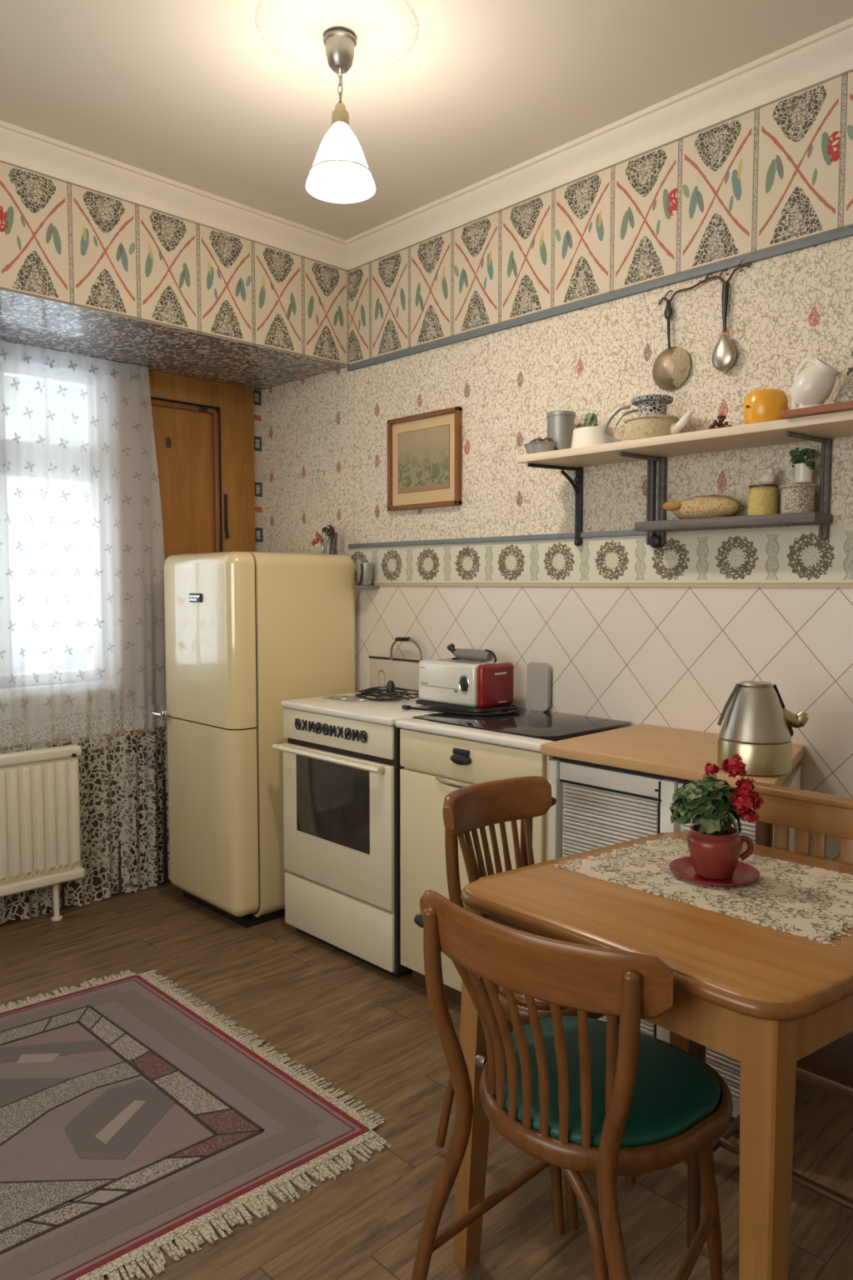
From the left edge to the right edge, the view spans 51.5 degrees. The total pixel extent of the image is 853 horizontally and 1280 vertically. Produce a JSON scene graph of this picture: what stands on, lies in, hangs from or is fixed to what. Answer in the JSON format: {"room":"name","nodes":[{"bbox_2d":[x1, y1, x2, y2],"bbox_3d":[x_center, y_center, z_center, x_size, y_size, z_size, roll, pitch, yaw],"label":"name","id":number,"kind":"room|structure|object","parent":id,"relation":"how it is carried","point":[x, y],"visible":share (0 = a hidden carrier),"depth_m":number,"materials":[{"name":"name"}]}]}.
{"room":"kitchen","nodes":[
{"label":"kitchen","id":0,"kind":"room"},
{"bbox_2d":[0,708,114,750],"bbox_3d":[-2.025,-0.225,3.038,3.550,2.660,0.150,-4,5,-44],"label":"wall","id":1,"kind":"structure","parent":0,"point":[20,745],"depth_m":3.51,"materials":[{"name":"paint"}]},
{"bbox_2d":[0,340,166,746],"bbox_3d":[-1.663,-0.344,3.189,1.590,1.498,0.043,-4,5,-44],"label":"sheer curtain","id":2,"kind":"object","parent":1,"relation":"hanging from","point":[82,557],"visible":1,"depth_m":3.47,"materials":[{"name":"white fabric"}]},
{"bbox_2d":[0,706,169,924],"bbox_3d":[-1.673,0.704,3.270,1.595,0.773,0.044,-4,5,-44],"label":"lace curtain","id":3,"kind":"object","parent":2,"relation":"hanging from","point":[124,837],"visible":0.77,"depth_m":3.65,"materials":[{"name":"white fabric"}]},
{"bbox_2d":[0,731,170,924],"bbox_3d":[-2.170,0.790,2.833,2.965,0.660,0.034,-4,5,-44],"label":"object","id":4,"kind":"structure","parent":1,"relation":"attached to","point":[97,881],"depth_m":3.67,"materials":[{"name":"fabric"}]},
{"bbox_2d":[0,160,349,390],"bbox_3d":[-1.782,-1.297,2.647,3.450,0.470,0.650,-4,5,-44],"label":"soffit","id":5,"kind":"structure","parent":1,"relation":"attached to","point":[84,272],"depth_m":3.12,"materials":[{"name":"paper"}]},
{"bbox_2d":[113,369,255,736],"bbox_3d":[-1.040,-0.043,3.872,0.687,2.190,0.050,-4,5,-44],"label":"door","id":6,"kind":"structure","parent":1,"relation":"in","point":[203,429],"depth_m":3.89,"materials":[{"name":"brown wood"}]},
{"bbox_2d":[253,389,263,551],"bbox_3d":[-0.788,-0.060,4.144,0.052,2.190,0.010,-4,5,-44],"label":"trim","id":7,"kind":"structure","parent":1,"relation":"attached to","point":[257,393],"depth_m":4.10,"materials":[{"name":"paper"}]},
{"bbox_2d":[0,120,349,270],"bbox_3d":[-1.532,-1.471,2.379,3.450,0.088,0.066,-4,5,-44],"label":"trim","id":8,"kind":"structure","parent":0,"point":[22,147],"depth_m":2.99,"materials":[{"name":"paint"}]},
{"bbox_2d":[0,0,852,239],"bbox_3d":[-0.490,-1.481,1.378,3.550,0.060,4.450,-4,5,-44],"label":"ceiling","id":9,"kind":"structure","parent":0,"point":[190,92],"depth_m":2.40,"materials":[{"name":"paint"}]},
{"bbox_2d":[255,0,419,74],"bbox_3d":[-0.218,-1.500,2.167,0.400,0.004,0.400,-4,5,-44],"label":"trim","id":10,"kind":"structure","parent":9,"relation":"attached to","point":[384,32],"depth_m":2.16,"materials":[{"name":"paint"}]},
{"bbox_2d":[305,30,375,203],"bbox_3d":[-0.215,-1.313,2.208,0.176,0.358,0.176,-4,5,-44],"label":"pendant lamp","id":11,"kind":"object","parent":9,"relation":"hanging from","point":[340,172],"visible":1,"depth_m":2.18,"materials":[{"name":"white glass"}]},
{"bbox_2d":[0,881,852,1279],"bbox_3d":[-0.490,1.233,1.552,3.550,0.060,4.450,-4,5,-44],"label":"floor","id":12,"kind":"structure","parent":0,"point":[371,1032],"depth_m":2.05,"materials":[{"name":"brown wood"}]},
{"bbox_2d":[0,744,84,920],"bbox_3d":[-1.716,0.766,3.110,1.015,0.672,0.070,-4,5,-44],"label":"radiator","id":13,"kind":"object","parent":12,"relation":"on","point":[40,826],"visible":1,"depth_m":3.33,"materials":[{"name":"metal"}]},
{"bbox_2d":[0,861,76,883],"bbox_3d":[-1.700,0.890,3.094,0.959,0.021,0.007,-4,5,-44],"label":"grille","id":14,"kind":"object","parent":13,"relation":"attached to","point":[36,872],"depth_m":3.33,"materials":[{"name":"white metal"}]},
{"bbox_2d":[0,970,392,1279],"bbox_3d":[-1.322,1.177,1.873,2.139,0.010,1.500,-4,5,-44],"label":"rug","id":15,"kind":"object","parent":12,"relation":"on","point":[137,1117],"visible":1,"depth_m":2.09,"materials":[{"name":"fabric"}]},
{"bbox_2d":[147,550,355,928],"bbox_3d":[-0.706,0.360,3.626,0.652,1.418,0.576,-4,5,-44],"label":"refrigerator","id":16,"kind":"object","parent":12,"relation":"on","point":[247,633],"visible":0.89,"depth_m":3.36,"materials":[{"name":"beige metal"}]},
{"bbox_2d":[310,525,334,553],"bbox_3d":[-0.422,-0.413,3.639,0.062,0.120,0.132,-4,5,-44],"label":"flower vase","id":17,"kind":"object","parent":16,"relation":"on","point":[329,532],"visible":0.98,"depth_m":3.63,"materials":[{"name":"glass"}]},
{"bbox_2d":[329,527,338,554],"bbox_3d":[-0.381,-0.410,3.639,0.023,0.114,0.047,-4,5,-44],"label":"vase","id":18,"kind":"object","parent":16,"relation":"on","point":[333,542],"visible":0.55,"depth_m":3.63,"materials":[{"name":"glass"}]},
{"bbox_2d":[271,670,439,978],"bbox_3d":[-0.166,0.611,3.201,0.514,0.970,0.620,-4,5,-44],"label":"gas stove","id":19,"kind":"object","parent":12,"relation":"on","point":[342,767],"depth_m":3.02,"materials":[{"name":"metal"}]},
{"bbox_2d":[271,725,395,912],"bbox_3d":[-0.172,0.659,3.208,0.512,0.813,0.606,-4,5,-44],"label":"oven","id":20,"kind":"object","parent":19,"relation":"in","point":[339,781],"depth_m":3.03,"materials":[{"name":"white metal"}]},
{"bbox_2d":[322,695,369,701],"bbox_3d":[-0.291,0.216,3.276,0.109,0.006,0.174,-4,5,-44],"label":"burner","id":21,"kind":"object","parent":19,"relation":"on","point":[345,697],"visible":0.96,"depth_m":3.27,"materials":[{"name":"silver metal"}]},
{"bbox_2d":[281,691,439,725],"bbox_3d":[-0.155,0.239,3.194,0.475,0.025,0.608,-4,5,-44],"label":"cooktop","id":22,"kind":"object","parent":19,"relation":"in","point":[368,712],"depth_m":3.08,"materials":[{"name":"white metal"}]},
{"bbox_2d":[369,637,422,694],"bbox_3d":[-0.124,0.096,3.461,0.035,0.222,0.327,-4,5,-44],"label":"lid","id":23,"kind":"object","parent":19,"relation":"on","point":[404,673],"visible":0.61,"depth_m":3.46,"materials":[{"name":"metal"}]},
{"bbox_2d":[395,717,553,1030],"bbox_3d":[0.271,0.689,2.769,0.493,0.870,0.587,-4,5,-44],"label":"base cabinet","id":24,"kind":"object","parent":12,"relation":"on","point":[438,759],"visible":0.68,"depth_m":2.68,"materials":[{"name":"beige paint"}]},
{"bbox_2d":[435,775,635,1234],"bbox_3d":[0.251,0.758,1.955,0.354,0.842,0.369,-3,5,-40],"label":"dining chair","id":25,"kind":"object","parent":12,"relation":"on","point":[472,807],"visible":0.43,"depth_m":2.01,"materials":[{"name":"brown wood"}]},
{"bbox_2d":[410,889,733,1279],"bbox_3d":[0.266,0.812,1.506,0.472,0.792,0.465,3,5,41],"label":"dining chair","id":26,"kind":"object","parent":12,"relation":"on","point":[608,1100],"visible":1,"depth_m":1.38,"materials":[{"name":"brown wood"}]},
{"bbox_2d":[453,831,852,1279],"bbox_3d":[0.512,0.824,1.603,0.690,0.750,0.757,-4,5,-44],"label":"dining table","id":27,"kind":"object","parent":12,"relation":"on","point":[766,999],"visible":0.7,"depth_m":1.29,"materials":[{"name":"brown wood"}]},
{"bbox_2d":[555,836,852,945],"bbox_3d":[0.569,0.443,1.646,0.362,0.004,0.547,-4,5,-44],"label":"table runner","id":28,"kind":"object","parent":27,"relation":"on","point":[812,902],"visible":0.82,"depth_m":1.58,"materials":[{"name":"beige fabric"}]},
{"bbox_2d":[669,856,759,886],"bbox_3d":[0.538,0.435,1.654,0.162,0.012,0.162,-4,5,-44],"label":"saucer","id":29,"kind":"object","parent":28,"relation":"on","point":[744,873],"visible":0.69,"depth_m":1.65,"materials":[{"name":"red ceramic"}]},
{"bbox_2d":[670,754,764,879],"bbox_3d":[0.536,0.324,1.643,0.163,0.229,0.121,1,4,8],"label":"potted plant","id":30,"kind":"object","parent":29,"relation":"on","point":[715,846],"visible":1,"depth_m":1.62,"materials":[{"name":"green plant"}]},
{"bbox_2d":[548,756,801,1117],"bbox_3d":[0.713,0.717,2.339,0.460,0.810,0.633,-4,5,-44],"label":"base cabinet","id":31,"kind":"object","parent":12,"relation":"on","point":[597,806],"visible":0.13,"depth_m":2.25,"materials":[{"name":"white paint"}]},
{"bbox_2d":[540,724,804,788],"bbox_3d":[0.705,0.296,2.309,0.490,0.029,0.640,-4,5,-44],"label":"countertop","id":32,"kind":"structure","parent":31,"relation":"on","point":[669,752],"depth_m":2.28,"materials":[{"name":"brown wood"}]},
{"bbox_2d":[412,707,630,741],"bbox_3d":[0.296,0.262,2.771,0.410,0.028,0.555,-4,5,-44],"label":"cooktop","id":33,"kind":"object","parent":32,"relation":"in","point":[546,725],"visible":0.52,"depth_m":2.70,"materials":[{"name":"black glass"}]},
{"bbox_2d":[401,705,519,715],"bbox_3d":[0.107,0.230,2.910,0.398,0.020,0.134,0,4,7],"label":"power cord","id":34,"kind":"object","parent":33,"relation":"on","point":[447,710],"visible":1,"depth_m":2.88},
{"bbox_2d":[415,657,515,713],"bbox_3d":[0.132,0.151,3.026,0.169,0.162,0.316,-4,5,-44],"label":"toaster","id":35,"kind":"object","parent":33,"relation":"on","point":[443,682],"visible":0.97,"depth_m":2.94,"materials":[{"name":"plastic"}]},
{"bbox_2d":[446,643,497,663],"bbox_3d":[0.154,0.044,2.997,0.050,0.055,0.224,-4,5,-44],"label":"gadget","id":36,"kind":"object","parent":35,"relation":"on","point":[486,655],"visible":1,"depth_m":2.98,"materials":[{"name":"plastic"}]},
{"bbox_2d":[526,661,550,710],"bbox_3d":[0.377,0.156,2.966,0.016,0.160,0.090,-4,5,-44],"label":"leaning board","id":37,"kind":"object","parent":33,"relation":"on","point":[538,674],"visible":1,"depth_m":2.96,"materials":[{"name":"white plastic"}]},
{"bbox_2d":[717,680,809,776],"bbox_3d":[0.761,0.198,2.030,0.172,0.202,0.171,-4,5,-44],"label":"kettle","id":38,"kind":"object","parent":32,"relation":"on","point":[757,726],"visible":1,"depth_m":1.98,"materials":[{"name":"metal"}]},
{"bbox_2d":[686,782,852,1248],"bbox_3d":[0.769,0.760,1.656,0.320,0.872,0.485,-4,5,-44],"label":"dining chair","id":39,"kind":"object","parent":12,"relation":"on","point":[830,1067],"visible":0.38,"depth_m":1.76,"materials":[{"name":"brown wood"}]},
{"bbox_2d":[260,70,852,862],"bbox_3d":[0.746,-0.201,2.667,0.100,2.660,4.450,-4,5,-44],"label":"wall","id":40,"kind":"structure","parent":0,"point":[779,172],"depth_m":2.73,"materials":[{"name":"paper"}]},
{"bbox_2d":[351,562,379,589],"bbox_3d":[-0.247,-0.258,3.546,0.089,0.104,0.078,-4,5,-44],"label":"wall holder","id":41,"kind":"object","parent":40,"relation":"attached to","point":[364,570],"visible":1,"depth_m":3.52,"materials":[{"name":"grey metal"}]},
{"bbox_2d":[356,562,373,584],"bbox_3d":[-0.247,-0.265,3.547,0.065,0.090,0.072,-4,5,-44],"label":"cup","id":42,"kind":"object","parent":41,"relation":"on","point":[364,570],"depth_m":3.52,"materials":[{"name":"grey metal"}]},
{"bbox_2d":[387,406,462,511],"bbox_3d":[-0.013,-0.673,3.325,0.025,0.352,0.383,-4,5,-44],"label":"framed picture","id":43,"kind":"object","parent":40,"relation":"attached to","point":[425,450],"visible":1,"depth_m":3.32,"materials":[{"name":"beige paper"}]},
{"bbox_2d":[398,425,449,493],"bbox_3d":[-0.013,-0.677,3.327,0.002,0.228,0.276,-4,5,-44],"label":"print","id":44,"kind":"object","parent":43,"relation":"attached to","point":[423,450],"depth_m":3.32},
{"bbox_2d":[348,530,646,548],"bbox_3d":[0.175,-0.357,3.163,0.012,0.018,1.430,-4,5,-44],"label":"trim","id":45,"kind":"structure","parent":40,"relation":"attached to","point":[622,532],"depth_m":3.06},
{"bbox_2d":[345,17,852,270],"bbox_3d":[0.948,-1.464,2.258,0.066,0.088,3.700,-4,5,-44],"label":"trim","id":46,"kind":"structure","parent":40,"relation":"attached to","point":[827,54],"depth_m":2.61,"materials":[{"name":"paint"}]},
{"bbox_2d":[346,225,852,371],"bbox_3d":[0.967,-1.029,2.305,0.012,0.022,3.700,-4,5,-44],"label":"trim","id":47,"kind":"structure","parent":40,"relation":"attached to","point":[847,232],"depth_m":2.66,"materials":[{"name":"grey wood"}]},
{"bbox_2d":[355,584,852,587],"bbox_3d":[0.969,-0.144,2.364,0.006,0.007,3.700,-4,5,-44],"label":"trim","id":48,"kind":"structure","parent":40,"relation":"attached to","point":[428,585],"depth_m":2.75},
{"bbox_2d":[515,410,852,548],"bbox_3d":[0.729,-0.405,2.431,0.237,0.291,1.075,-4,5,-44],"label":"wall shelf","id":49,"kind":"object","parent":40,"relation":"attached to","point":[822,428],"visible":1,"depth_m":2.38,"materials":[{"name":"wood"}]},
{"bbox_2d":[523,441,557,454],"bbox_3d":[0.352,-0.589,2.731,0.090,0.036,0.112,-4,5,-44],"label":"dish","id":50,"kind":"object","parent":49,"relation":"on","point":[535,447],"visible":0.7,"depth_m":2.69,"materials":[{"name":"grey metal"}]},
{"bbox_2d":[533,435,543,441],"bbox_3d":[0.346,-0.609,2.719,0.034,0.036,0.036,-4,5,-44],"label":"plum","id":51,"kind":"object","parent":50,"relation":"in","point":[538,439],"visible":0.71,"depth_m":2.71,"materials":[{"name":"food"}]},
{"bbox_2d":[543,435,554,441],"bbox_3d":[0.373,-0.609,2.717,0.038,0.040,0.040,-4,5,-44],"label":"plum","id":52,"kind":"object","parent":50,"relation":"in","point":[546,439],"visible":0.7,"depth_m":2.70,"materials":[{"name":"food"}]},
{"bbox_2d":[546,410,575,450],"bbox_3d":[0.422,-0.643,2.777,0.091,0.139,0.091,-4,5,-44],"label":"tin canister","id":53,"kind":"object","parent":49,"relation":"on","point":[561,424],"visible":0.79,"depth_m":2.74,"materials":[{"name":"silver metal"}]},
{"bbox_2d":[570,412,614,448],"bbox_3d":[0.498,-0.623,2.643,0.132,0.116,0.132,-4,5,-44],"label":"succulent pot","id":54,"kind":"object","parent":49,"relation":"on","point":[590,434],"visible":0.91,"depth_m":2.60,"materials":[{"name":"white ceramic"}]},
{"bbox_2d":[603,394,693,442],"bbox_3d":[0.623,-0.620,2.492,0.210,0.129,0.164,0,4,-3],"label":"teapot","id":55,"kind":"object","parent":49,"relation":"on","point":[652,420],"visible":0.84,"depth_m":2.45,"materials":[{"name":"beige ceramic"}]},
{"bbox_2d":[662,494,740,519],"bbox_3d":[0.775,-0.369,2.464,0.097,0.070,0.209,-4,5,-44],"label":"bread loaf","id":56,"kind":"object","parent":49,"relation":"on","point":[711,506],"visible":0.91,"depth_m":2.42,"materials":[{"name":"beige food"}]},
{"bbox_2d":[707,415,732,429],"bbox_3d":[0.782,-0.572,2.347,0.072,0.052,0.072,-4,5,-44],"label":"figurine","id":57,"kind":"object","parent":49,"relation":"on","point":[721,418],"visible":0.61,"depth_m":2.34,"materials":[{"name":"brown ceramic"}]},
{"bbox_2d":[748,466,779,515],"bbox_3d":[0.894,-0.393,2.341,0.076,0.127,0.076,-4,5,-44],"label":"jar","id":58,"kind":"object","parent":49,"relation":"on","point":[763,498],"visible":0.9,"depth_m":2.31,"materials":[{"name":"yellow ceramic"}]},
{"bbox_2d":[743,388,788,424],"bbox_3d":[0.857,-0.583,2.233,0.106,0.088,0.106,-4,5,-44],"label":"pot","id":59,"kind":"object","parent":49,"relation":"on","point":[762,405],"visible":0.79,"depth_m":2.19,"materials":[{"name":"ceramic"}]},
{"bbox_2d":[780,483,816,513],"bbox_3d":[0.957,-0.364,2.278,0.088,0.078,0.088,-4,5,-44],"label":"jar","id":60,"kind":"object","parent":49,"relation":"on","point":[795,497],"visible":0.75,"depth_m":2.24,"materials":[{"name":"beige ceramic"}]},
{"bbox_2d":[786,463,813,483],"bbox_3d":[0.960,-0.427,2.274,0.044,0.048,0.065,-4,5,-44],"label":"cup","id":61,"kind":"object","parent":60,"relation":"on","point":[802,474],"visible":0.94,"depth_m":2.25,"materials":[{"name":"white ceramic"}]},
{"bbox_2d":[789,447,816,469],"bbox_3d":[0.967,-0.453,2.265,0.052,0.080,0.060,-4,5,-44],"label":"herb sprig","id":62,"kind":"object","parent":61,"relation":"in","point":[810,453],"visible":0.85,"depth_m":2.25,"materials":[{"name":"green plant"}]},
{"bbox_2d":[780,400,852,419],"bbox_3d":[1.139,-0.531,1.984,0.252,0.018,0.595,-4,5,-44],"label":"board","id":63,"kind":"object","parent":49,"relation":"on","point":[844,406],"visible":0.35,"depth_m":2.05,"materials":[{"name":"brown wood"}]},
{"bbox_2d":[790,357,841,409],"bbox_3d":[0.939,-0.617,2.132,0.092,0.135,0.115,-4,5,-44],"label":"jug","id":64,"kind":"object","parent":63,"relation":"on","point":[815,384],"visible":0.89,"depth_m":2.11,"materials":[{"name":"ceramic"}]},
{"bbox_2d":[835,371,852,403],"bbox_3d":[1.015,-0.594,2.106,0.079,0.090,0.078,-4,5,-44],"label":"cone","id":65,"kind":"object","parent":63,"relation":"on","point":[846,393],"visible":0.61,"depth_m":2.09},
{"bbox_2d":[846,350,852,375],"bbox_3d":[1.079,-0.634,2.160,0.044,0.164,0.095,-4,5,-44],"label":"bunch","id":66,"kind":"object","parent":63,"relation":"on","point":[851,369],"visible":0.3,"depth_m":2.18,"materials":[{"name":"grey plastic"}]},
{"bbox_2d":[658,259,751,304],"bbox_3d":[0.779,-1.010,2.494,0.011,0.067,0.283,-4,5,-44],"label":"hook","id":67,"kind":"object","parent":40,"relation":"attached to","point":[707,278],"visible":1,"depth_m":2.48,"materials":[{"name":"brown metal"}]},
{"bbox_2d":[652,301,690,389],"bbox_3d":[0.701,-0.855,2.560,0.036,0.252,0.124,-4,5,-44],"label":"ladle","id":68,"kind":"object","parent":67,"relation":"hanging from","point":[671,369],"visible":1,"depth_m":2.55,"materials":[{"name":"metal"}]},
{"bbox_2d":[652,346,677,389],"bbox_3d":[0.701,-0.791,2.564,0.036,0.124,0.124,-4,5,-44],"label":"bowl","id":69,"kind":"object","parent":68,"relation":"on","point":[665,367],"depth_m":2.56,"materials":[{"name":"brown metal"}]},
{"bbox_2d":[711,281,736,371],"bbox_3d":[0.823,-0.865,2.441,0.029,0.242,0.072,-4,5,-44],"label":"serving spoon","id":70,"kind":"object","parent":67,"relation":"hanging from","point":[724,353],"visible":1,"depth_m":2.44,"materials":[{"name":"metal"}]},
{"bbox_2d":[711,333,736,371],"bbox_3d":[0.823,-0.796,2.445,0.029,0.103,0.072,-4,5,-44],"label":"bowl","id":71,"kind":"object","parent":70,"relation":"on","point":[724,353],"depth_m":2.43,"materials":[{"name":"silver metal"}]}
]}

